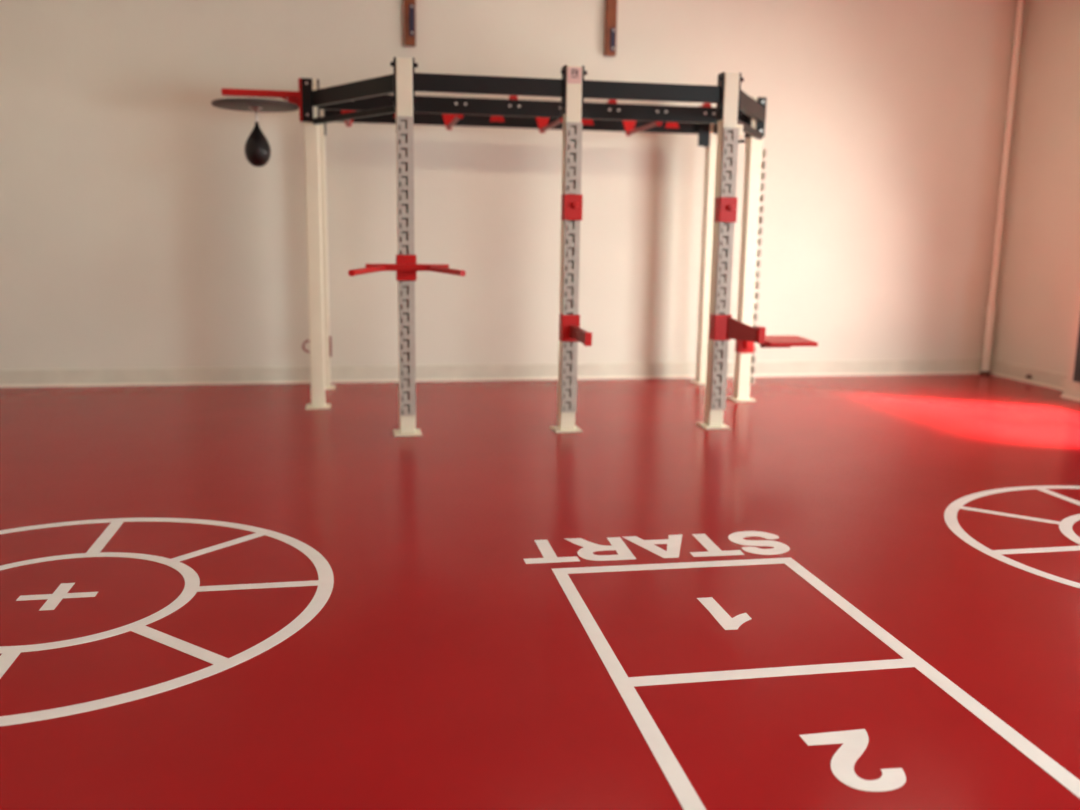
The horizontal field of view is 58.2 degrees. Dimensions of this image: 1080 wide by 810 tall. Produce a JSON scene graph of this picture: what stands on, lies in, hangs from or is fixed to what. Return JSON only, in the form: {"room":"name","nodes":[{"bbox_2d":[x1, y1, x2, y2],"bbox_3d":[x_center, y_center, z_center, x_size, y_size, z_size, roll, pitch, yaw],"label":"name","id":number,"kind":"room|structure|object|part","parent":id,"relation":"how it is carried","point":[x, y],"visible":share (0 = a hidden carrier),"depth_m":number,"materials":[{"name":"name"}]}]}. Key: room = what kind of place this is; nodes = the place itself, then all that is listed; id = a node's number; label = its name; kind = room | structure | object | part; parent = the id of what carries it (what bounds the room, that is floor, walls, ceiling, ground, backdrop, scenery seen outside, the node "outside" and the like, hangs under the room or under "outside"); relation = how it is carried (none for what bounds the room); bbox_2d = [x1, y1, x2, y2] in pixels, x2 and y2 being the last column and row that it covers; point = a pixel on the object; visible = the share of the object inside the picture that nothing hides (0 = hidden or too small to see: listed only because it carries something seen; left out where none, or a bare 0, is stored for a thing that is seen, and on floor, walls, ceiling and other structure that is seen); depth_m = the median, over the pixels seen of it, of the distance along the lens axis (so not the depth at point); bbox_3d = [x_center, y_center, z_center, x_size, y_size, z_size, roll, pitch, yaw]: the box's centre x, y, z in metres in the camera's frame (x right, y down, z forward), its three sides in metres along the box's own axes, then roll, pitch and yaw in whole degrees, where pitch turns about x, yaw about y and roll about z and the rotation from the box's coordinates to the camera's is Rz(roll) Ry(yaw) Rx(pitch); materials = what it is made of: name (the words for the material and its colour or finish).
{"room":"gym","nodes":[
{"label":"gym","id":0,"kind":"room"},
{"bbox_2d":[0,0,1023,369],"bbox_3d":[-1.038,-2.072,8.261,11.485,3.750,0.200,-1,10,-11],"label":"wall","id":1,"kind":"structure","parent":0,"point":[138,229],"depth_m":8.30,"materials":[{"name":"paint"}]},
{"bbox_2d":[404,0,415,46],"bbox_3d":[-1.060,-3.346,7.888,0.094,0.812,0.067,-1,10,-11],"label":"batten","id":2,"kind":"object","parent":1,"relation":"attached to","point":[409,5],"visible":1,"depth_m":7.91,"materials":[{"name":"brown wood"}]},
{"bbox_2d":[0,359,990,387],"bbox_3d":[-1.042,-0.276,8.464,11.085,0.142,0.034,-1,10,-11],"label":"baseboard","id":3,"kind":"structure","parent":1,"relation":"attached to","point":[477,372],"depth_m":8.51,"materials":[{"name":"beige wood"}]},
{"bbox_2d":[604,0,616,56],"bbox_3d":[0.605,-3.378,8.200,0.094,0.812,0.067,-1,10,-11],"label":"batten","id":4,"kind":"object","parent":1,"relation":"attached to","point":[610,5],"visible":1,"depth_m":8.22,"materials":[{"name":"brown wood"}]},
{"bbox_2d":[0,374,1079,809],"bbox_3d":[-0.036,0.848,3.219,11.485,0.200,11.343,-1,10,-11],"label":"floor","id":5,"kind":"structure","parent":0,"point":[440,668],"depth_m":3.55,"materials":[{"name":"red plastic"}]},
{"bbox_2d":[0,518,333,725],"bbox_3d":[-1.716,0.680,3.450,1.922,0.001,1.922,-1,10,-11],"label":"target marking","id":6,"kind":"object","parent":5,"relation":"on","point":[325,583],"visible":1,"depth_m":3.39,"materials":[{"name":"white paint"}]},
{"bbox_2d":[301,57,766,436],"bbox_3d":[-0.017,-1.145,7.201,3.543,2.322,2.108,-1,10,-11],"label":"rack","id":7,"kind":"object","parent":5,"relation":"on","point":[719,128],"depth_m":6.57,"materials":[{"name":"grey metal"}]},
{"bbox_2d":[211,78,301,121],"bbox_3d":[-1.959,-2.125,6.728,0.612,0.285,0.580,-1,10,-11],"label":"platform","id":8,"kind":"object","parent":7,"relation":"attached to","point":[293,99],"visible":0.99,"depth_m":6.70,"materials":[{"name":"silver metal"}]},
{"bbox_2d":[244,112,270,166],"bbox_3d":[-1.974,-1.853,6.774,0.178,0.369,0.178,-1,10,-11],"label":"bag","id":9,"kind":"object","parent":8,"relation":"hanging from","point":[257,149],"visible":1,"depth_m":6.73,"materials":[{"name":"black leather"}]},
{"bbox_3d":[-1.936,-2.160,6.726,0.518,0.044,0.045,-1,10,-11],"label":"arm","id":10,"kind":"part","parent":8,"relation":"part of"},
{"bbox_3d":[-1.616,-2.117,6.737,0.074,0.291,0.012,-1,10,-11],"label":"bracket plate","id":11,"kind":"part","parent":7,"relation":"part of","materials":[{"name":"black metal"}]},
{"bbox_3d":[-1.623,-1.131,6.972,0.100,2.308,0.100,-1,10,-11],"label":"post","id":12,"kind":"part","parent":7,"relation":"part of","materials":[{"name":"white metal"}]},
{"bbox_3d":[-1.835,-0.483,7.979,0.233,0.162,0.114,-1,10,-11],"label":"ring handle","id":13,"kind":"part","parent":7,"relation":"part of","materials":[{"name":"metal"}]},
{"bbox_3d":[-1.553,-2.128,6.804,0.012,0.291,0.100,-1,10,-11],"label":"bracket plate","id":14,"kind":"part","parent":7,"relation":"part of","materials":[{"name":"black metal"}]},
{"bbox_3d":[-1.639,0.011,7.176,0.175,0.012,0.175,-1,10,-11],"label":"plate","id":15,"kind":"part","parent":7,"relation":"part of","materials":[{"name":"white metal"}]},
{"bbox_3d":[-1.771,-1.288,7.840,0.100,2.308,0.100,-1,10,-11],"label":"post","id":16,"kind":"part","parent":7,"relation":"part of","materials":[{"name":"white metal"}]},
{"bbox_3d":[-1.702,-2.286,7.674,0.012,0.291,0.098,-1,10,-11],"label":"bracket plate","id":17,"kind":"part","parent":7,"relation":"part of","materials":[{"name":"metal"}]},
{"bbox_3d":[-1.788,-0.146,8.044,0.175,0.012,0.175,-1,10,-11],"label":"plate","id":18,"kind":"part","parent":7,"relation":"part of","materials":[{"name":"white metal"}]},
{"bbox_3d":[-1.513,-2.269,7.665,0.123,0.132,0.012,-1,10,-11],"label":"mounting plate","id":19,"kind":"part","parent":7,"relation":"part of","materials":[{"name":"red metal"}]},
{"bbox_3d":[-0.884,-1.958,5.904,0.012,0.291,0.098,-1,10,-11],"label":"bracket plate","id":20,"kind":"part","parent":7,"relation":"part of","materials":[{"name":"metal"}]},
{"bbox_3d":[-0.843,-0.962,6.091,0.100,2.308,0.100,-1,10,-11],"label":"post","id":21,"kind":"part","parent":7,"relation":"part of","materials":[{"name":"white metal"}]},
{"bbox_3d":[-0.833,-0.843,6.048,0.100,1.843,0.030,-1,10,-11],"label":"adjustment rail","id":22,"kind":"part","parent":7,"relation":"part of","materials":[{"name":"grey metal"}]},
{"bbox_2d":[348,254,465,280],"bbox_3d":[-0.800,-0.805,5.758,0.660,0.160,0.715,-1,10,-11],"label":"station","id":23,"kind":"object","parent":7,"relation":"attached to","point":[406,268],"visible":0.98,"depth_m":5.97,"materials":[{"name":"red metal"}]},
{"bbox_3d":[-1.002,-0.785,5.658,0.034,0.040,0.585,2,10,7],"label":"handle","id":24,"kind":"part","parent":23,"relation":"part of","materials":[{"name":"red metal"}]},
{"bbox_3d":[-0.558,-0.799,5.772,0.034,0.040,0.514,-4,11,-26],"label":"handle","id":25,"kind":"part","parent":23,"relation":"part of","materials":[{"name":"metal"}]},
{"bbox_3d":[-0.860,0.179,6.295,0.175,0.012,0.175,-1,10,-11],"label":"plate","id":26,"kind":"part","parent":7,"relation":"part of","materials":[{"name":"white metal"}]},
{"bbox_3d":[-0.774,-1.960,5.925,0.012,0.291,0.098,-1,10,-11],"label":"bracket plate","id":27,"kind":"part","parent":7,"relation":"part of","materials":[{"name":"metal"}]},
{"bbox_3d":[-0.731,-2.283,7.811,0.123,0.132,0.012,-1,10,-11],"label":"mounting plate","id":28,"kind":"part","parent":7,"relation":"part of","materials":[{"name":"red metal"}]},
{"bbox_3d":[-0.347,-2.360,7.871,0.123,0.117,0.012,-1,10,-11],"label":"mounting plate","id":29,"kind":"part","parent":7,"relation":"part of","materials":[{"name":"red metal"}]},
{"bbox_3d":[-0.195,-2.216,7.073,0.123,0.117,0.012,-1,10,-11],"label":"mounting plate","id":30,"kind":"part","parent":7,"relation":"part of","materials":[{"name":"red metal"}]},
{"bbox_3d":[0.020,-2.298,7.953,0.123,0.132,0.012,-1,10,-11],"label":"mounting plate","id":31,"kind":"part","parent":7,"relation":"part of","materials":[{"name":"red metal"}]},
{"bbox_3d":[0.150,-1.977,6.093,0.012,0.291,0.098,-1,10,-11],"label":"bracket plate","id":32,"kind":"part","parent":7,"relation":"part of","materials":[{"name":"black metal"}]},
{"bbox_3d":[0.174,0.161,6.484,0.175,0.012,0.175,-1,10,-11],"label":"plate","id":33,"kind":"part","parent":7,"relation":"part of","materials":[{"name":"white metal"}]},
{"bbox_3d":[0.190,-0.981,6.280,0.100,2.308,0.100,-1,10,-11],"label":"post","id":34,"kind":"part","parent":7,"relation":"part of","materials":[{"name":"white metal"}]},
{"bbox_3d":[0.201,-0.862,6.237,0.100,1.843,0.030,-1,10,-11],"label":"adjustment rail","id":35,"kind":"part","parent":7,"relation":"part of","materials":[{"name":"grey metal"}]},
{"bbox_2d":[561,194,582,219],"bbox_3d":[0.207,-1.256,6.165,0.118,0.161,0.132,-1,10,-11],"label":"carriage","id":36,"kind":"object","parent":7,"relation":"attached to","point":[571,204],"visible":0.98,"depth_m":6.14,"materials":[{"name":"red metal"}]},
{"bbox_3d":[0.224,-1.260,6.118,0.040,0.039,0.036,-1,10,-11],"label":"locking knob","id":37,"kind":"part","parent":36,"relation":"part of","materials":[{"name":"red metal"}]},
{"bbox_2d":[559,314,591,345],"bbox_3d":[0.224,-0.475,6.158,0.121,0.174,0.426,-1,10,-11],"label":"holder","id":38,"kind":"object","parent":7,"relation":"attached to","point":[570,330],"visible":0.97,"depth_m":6.26,"materials":[{"name":"red metal"}]},
{"bbox_3d":[0.254,-0.443,6.129,0.036,0.091,0.320,-2,10,-15],"label":"arm","id":39,"kind":"part","parent":38,"relation":"part of","materials":[{"name":"red metal"}]},
{"bbox_3d":[0.260,-1.979,6.114,0.012,0.291,0.098,-1,10,-11],"label":"bracket plate","id":40,"kind":"part","parent":7,"relation":"part of","materials":[{"name":"metal"}]},
{"bbox_3d":[0.385,-2.374,8.008,0.123,0.117,0.012,-1,10,-11],"label":"mounting plate","id":41,"kind":"part","parent":7,"relation":"part of","materials":[{"name":"red metal"}]},
{"bbox_3d":[0.537,-2.229,7.211,0.123,0.117,0.012,-1,10,-11],"label":"mounting plate","id":42,"kind":"part","parent":7,"relation":"part of","materials":[{"name":"red metal"}]},
{"bbox_3d":[0.743,-2.311,8.088,0.123,0.132,0.012,-1,10,-11],"label":"mounting plate","id":43,"kind":"part","parent":7,"relation":"part of","materials":[{"name":"red metal"}]},
{"bbox_3d":[1.112,-2.388,8.145,0.123,0.117,0.012,-1,10,-11],"label":"mounting plate","id":44,"kind":"part","parent":7,"relation":"part of","materials":[{"name":"red metal"}]},
{"bbox_3d":[1.447,-0.204,8.631,0.175,0.012,0.175,-1,10,-11],"label":"plate","id":45,"kind":"part","parent":7,"relation":"part of","materials":[{"name":"white metal"}]},
{"bbox_3d":[1.381,-2.330,8.176,0.092,0.291,0.012,-1,10,-11],"label":"bracket plate","id":46,"kind":"part","parent":7,"relation":"part of","materials":[{"name":"black metal"}]},
{"bbox_3d":[1.463,-1.345,8.428,0.100,2.308,0.100,-1,10,-11],"label":"post","id":47,"kind":"part","parent":7,"relation":"part of","materials":[{"name":"white metal"}]},
{"bbox_3d":[1.265,-2.243,7.347,0.123,0.117,0.012,-1,10,-11],"label":"mounting plate","id":48,"kind":"part","parent":7,"relation":"part of","materials":[{"name":"red metal"}]},
{"bbox_3d":[1.191,0.143,6.665,0.175,0.012,0.175,-1,10,-11],"label":"plate","id":49,"kind":"part","parent":7,"relation":"part of","materials":[{"name":"white metal"}]},
{"bbox_3d":[1.167,-1.994,6.274,0.012,0.291,0.098,-1,10,-11],"label":"bracket plate","id":50,"kind":"part","parent":7,"relation":"part of","materials":[{"name":"black metal"}]},
{"bbox_3d":[1.207,-0.999,6.461,0.100,2.308,0.100,-1,10,-11],"label":"post","id":51,"kind":"part","parent":7,"relation":"part of","materials":[{"name":"white metal"}]},
{"bbox_3d":[1.218,-0.879,6.418,0.100,1.843,0.030,-1,10,-11],"label":"adjustment rail","id":52,"kind":"part","parent":7,"relation":"part of","materials":[{"name":"grey metal"}]},
{"bbox_2d":[714,197,737,221],"bbox_3d":[1.224,-1.277,6.346,0.118,0.160,0.132,-1,10,-11],"label":"carriage","id":53,"kind":"object","parent":7,"relation":"attached to","point":[725,207],"visible":0.97,"depth_m":6.32,"materials":[{"name":"red metal"}]},
{"bbox_3d":[1.241,-1.281,6.299,0.040,0.039,0.036,-1,10,-11],"label":"locking knob","id":54,"kind":"part","parent":53,"relation":"part of","materials":[{"name":"red metal"}]},
{"bbox_3d":[1.277,-1.996,6.295,0.012,0.291,0.098,-1,10,-11],"label":"bracket plate","id":55,"kind":"part","parent":7,"relation":"part of","materials":[{"name":"metal"}]},
{"bbox_3d":[1.610,-0.048,7.771,0.175,0.012,0.175,-1,10,-11],"label":"plate","id":56,"kind":"part","parent":7,"relation":"part of","materials":[{"name":"white metal"}]},
{"bbox_2d":[735,340,753,352],"bbox_3d":[1.624,-0.474,7.656,0.122,0.119,0.133,-1,10,-11],"label":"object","id":57,"kind":"object","parent":7,"relation":"attached to","point":[741,346],"visible":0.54,"depth_m":7.63,"materials":[{"name":"red metal"}]},
{"bbox_3d":[1.627,-1.190,7.567,0.100,2.308,0.100,-1,10,-11],"label":"post","id":58,"kind":"part","parent":7,"relation":"part of","materials":[{"name":"white metal"}]},
{"bbox_3d":[1.587,-2.185,7.379,0.012,0.291,0.100,-1,10,-11],"label":"bracket plate","id":59,"kind":"part","parent":7,"relation":"part of","materials":[{"name":"black metal"}]},
{"bbox_3d":[1.692,-1.080,7.597,0.034,1.837,0.104,-1,10,-11],"label":"adjustment rail","id":60,"kind":"part","parent":7,"relation":"part of","materials":[{"name":"grey metal"}]},
{"bbox_3d":[1.673,-2.177,7.339,0.068,0.291,0.012,-1,10,-11],"label":"bracket plate","id":61,"kind":"part","parent":7,"relation":"part of","materials":[{"name":"black metal"}]},
{"bbox_2d":[709,314,817,347],"bbox_3d":[1.503,-0.502,6.533,0.706,0.215,0.444,-1,10,-11],"label":"step platform","id":62,"kind":"object","parent":7,"relation":"attached to","point":[722,327],"visible":0.98,"depth_m":6.43,"materials":[{"name":"red metal"}]},
{"bbox_3d":[1.347,-0.500,6.426,0.194,0.156,0.036,5,11,22],"label":"arm","id":63,"kind":"part","parent":62,"relation":"part of","materials":[{"name":"red metal"}]},
{"bbox_3d":[1.650,-0.435,6.573,0.404,0.026,0.444,-1,10,-11],"label":"plate","id":64,"kind":"part","parent":62,"relation":"part of","materials":[{"name":"red metal"}]},
{"bbox_2d":[524,531,1079,809],"bbox_3d":[0.793,0.886,2.499,1.157,0.001,3.616,-1,10,-11],"label":"hopscotch marking","id":65,"kind":"object","parent":5,"relation":"on","point":[855,742],"visible":1,"depth_m":2.95,"materials":[{"name":"white paint"}]},
{"bbox_2d":[979,0,1023,374],"bbox_3d":[4.352,-2.143,9.099,0.100,3.750,0.100,-1,10,-11],"label":"pipe","id":66,"kind":"object","parent":5,"relation":"on","point":[991,308],"visible":1,"depth_m":9.11,"materials":[{"name":"metal"}]},
{"bbox_2d":[944,486,1079,588],"bbox_3d":[2.816,0.603,4.250,1.936,0.001,1.936,-1,10,-11],"label":"target marking","id":67,"kind":"object","parent":5,"relation":"on","point":[950,514],"visible":1,"depth_m":4.45,"materials":[{"name":"white paint"}]},
{"bbox_2d":[1061,380,1079,400],"bbox_3d":[4.439,-0.092,7.880,0.034,0.142,0.532,-1,10,-11],"label":"trim","id":68,"kind":"structure","parent":5,"relation":"on","point":[1071,390],"depth_m":8.04,"materials":[{"name":"beige"}]},
{"bbox_2d":[990,0,1079,374],"bbox_3d":[5.537,-1.202,3.914,0.200,3.750,10.943,-1,10,-11],"label":"wall","id":69,"kind":"structure","parent":0,"point":[1039,261],"depth_m":8.72,"materials":[{"name":"paint"}]},
{"bbox_2d":[990,359,1067,390],"bbox_3d":[4.514,-0.258,8.819,0.034,0.142,1.337,-1,10,-11],"label":"baseboard","id":70,"kind":"structure","parent":69,"relation":"attached to","point":[1054,380],"depth_m":8.92,"materials":[{"name":"beige wood"}]},
{"bbox_2d":[1067,268,1079,382],"bbox_3d":[4.606,-1.869,7.584,0.250,3.750,0.520,-1,10,-11],"label":"trim","id":71,"kind":"structure","parent":69,"relation":"attached to","point":[1077,305],"depth_m":8.02,"materials":[{"name":"paint"}]},
{"bbox_2d":[1073,321,1079,381],"bbox_3d":[4.440,-0.669,7.772,0.048,1.005,0.265,-1,10,-11],"label":"mirror panel","id":72,"kind":"object","parent":69,"relation":"attached to","point":[1076,377],"visible":1,"depth_m":7.92,"materials":[{"name":"grey mirror"}]}
]}

